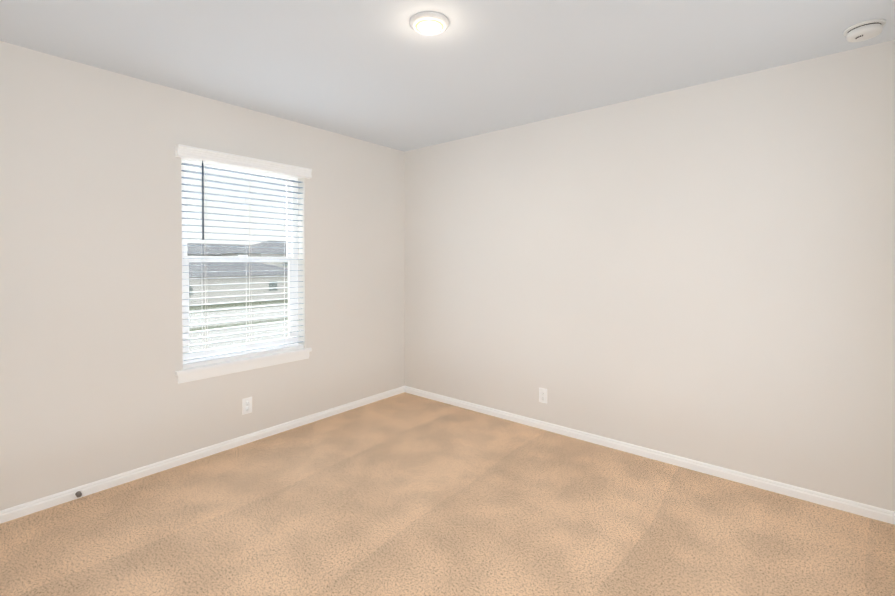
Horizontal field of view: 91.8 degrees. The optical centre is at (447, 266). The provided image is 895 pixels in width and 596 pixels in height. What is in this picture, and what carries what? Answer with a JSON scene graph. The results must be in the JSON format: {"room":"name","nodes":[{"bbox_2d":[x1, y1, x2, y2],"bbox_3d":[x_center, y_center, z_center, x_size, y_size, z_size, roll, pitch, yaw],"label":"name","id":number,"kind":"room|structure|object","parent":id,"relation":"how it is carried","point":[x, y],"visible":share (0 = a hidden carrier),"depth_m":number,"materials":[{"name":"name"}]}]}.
{"room":"empty bedroom","nodes":[
{"label":"empty bedroom","id":0,"kind":"room"},
{"bbox_2d":[0,41,404,510],"bbox_3d":[-1.644,0.071,3.072,0.160,2.440,3.600,1,1,40],"label":"wall","id":1,"kind":"structure","parent":0,"point":[91,349],"depth_m":2.64,"materials":[{"name":"paint"}]},
{"bbox_2d":[0,386,403,523],"bbox_3d":[-1.578,1.261,3.030,0.013,0.061,3.600,1,1,40],"label":"baseboard","id":2,"kind":"structure","parent":1,"relation":"attached to","point":[18,511],"depth_m":2.78,"materials":[{"name":"white wood"}]},
{"bbox_2d":[75,491,81,496],"bbox_3d":[-2.054,1.271,2.416,0.035,0.025,0.025,1,1,40],"label":"doorstop","id":3,"kind":"object","parent":2,"relation":"attached to","point":[78,494],"visible":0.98,"depth_m":2.41,"materials":[{"name":"grey rubber"}]},
{"bbox_2d":[175,159,311,383],"bbox_3d":[-1.495,-0.002,3.221,0.189,1.517,0.990,1,1,40],"label":"window","id":4,"kind":"structure","parent":1,"relation":"in","point":[292,265],"depth_m":3.21,"materials":[{"name":"white plastic"}]},
{"bbox_2d":[175,144,311,367],"bbox_3d":[-1.451,-0.059,3.184,0.117,1.453,0.970,1,1,40],"label":"window blind","id":5,"kind":"object","parent":4,"relation":"attached to","point":[196,154],"visible":0.94,"depth_m":3.12,"materials":[{"name":"white plastic"}]},
{"bbox_2d":[242,397,251,414],"bbox_3d":[-1.463,1.018,3.170,0.007,0.114,0.070,1,1,40],"label":"electrical outlet","id":6,"kind":"object","parent":1,"relation":"attached to","point":[246,405],"visible":1,"depth_m":3.17,"materials":[{"name":"white plastic"}]},
{"bbox_2d":[0,392,894,595],"bbox_3d":[-0.209,1.404,1.901,3.883,0.200,3.920,1,1,40],"label":"floor","id":7,"kind":"structure","parent":0,"point":[405,494],"depth_m":2.16,"materials":[{"name":"carpet"}]},
{"bbox_2d":[0,0,894,151],"bbox_3d":[-0.209,-1.236,1.872,3.883,0.200,3.920,1,1,40],"label":"ceiling","id":8,"kind":"structure","parent":0,"point":[382,72],"depth_m":2.28,"materials":[{"name":"paint"}]},
{"bbox_2d":[410,11,448,35],"bbox_3d":[-0.084,-1.123,2.023,0.184,0.028,0.184,1,1,40],"label":"ceiling light","id":9,"kind":"object","parent":8,"relation":"in","point":[430,23],"visible":1,"depth_m":1.99,"materials":[{"name":"white glass"}]},
{"bbox_2d":[843,19,885,41],"bbox_3d":[1.981,-1.112,2.062,0.148,0.050,0.148,1,1,40],"label":"smoke detector","id":10,"kind":"object","parent":8,"relation":"attached to","point":[864,30],"visible":1,"depth_m":2.03,"materials":[{"name":"white plastic"}]},
{"bbox_2d":[404,40,894,511],"bbox_3d":[0.988,0.069,3.336,3.883,2.440,0.160,1,1,40],"label":"wall","id":11,"kind":"structure","parent":0,"point":[704,273],"depth_m":2.77,"materials":[{"name":"paint"}]},
{"bbox_2d":[539,388,546,403],"bbox_3d":[0.756,1.022,3.430,0.070,0.114,0.007,1,1,40],"label":"electrical outlet","id":12,"kind":"object","parent":11,"relation":"attached to","point":[542,395],"visible":1,"depth_m":3.43,"materials":[{"name":"white plastic"}]},
{"bbox_2d":[404,386,894,524],"bbox_3d":[0.935,1.259,3.280,3.510,0.061,0.013,1,1,40],"label":"baseboard","id":13,"kind":"structure","parent":11,"relation":"attached to","point":[823,499],"depth_m":2.77,"materials":[{"name":"white wood"}]},
{"label":"outside","id":14,"kind":"structure","parent":0,"visible":0},
{"bbox_2d":[189,299,287,331],"bbox_3d":[-49.444,3.647,70.874,159.830,0.200,280.000,1,1,40],"label":"lawn","id":15,"kind":"structure","parent":14,"point":[231,305],"depth_m":40.98,"materials":[{"name":"green plant"}]},
{"bbox_2d":[187,243,248,255],"bbox_3d":[-40.496,-0.556,89.379,14.900,7.800,40.900,1,1,40],"label":"house","id":16,"kind":"structure","parent":15,"relation":"on","point":[190,252],"depth_m":79.51,"materials":[{"name":"grey"}]},
{"bbox_2d":[189,262,287,304],"bbox_3d":[-27.523,1.425,50.147,12.900,4.700,18.900,1,1,40],"label":"house","id":17,"kind":"structure","parent":15,"relation":"on","point":[202,273],"depth_m":47.14,"materials":[{"name":"grey"}]},
{"bbox_2d":[189,303,287,350],"bbox_3d":[-4.969,3.936,34.138,32.800,0.030,280.000,1,1,40],"label":"street","id":18,"kind":"structure","parent":15,"relation":"on","point":[221,331],"depth_m":28.82,"materials":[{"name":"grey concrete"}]},
{"bbox_2d":[219,241,287,267],"bbox_3d":[-26.367,-0.310,71.548,13.400,7.700,16.400,1,1,40],"label":"house","id":19,"kind":"structure","parent":15,"relation":"on","point":[268,244],"depth_m":64.74,"materials":[{"name":"grey"}]}
]}

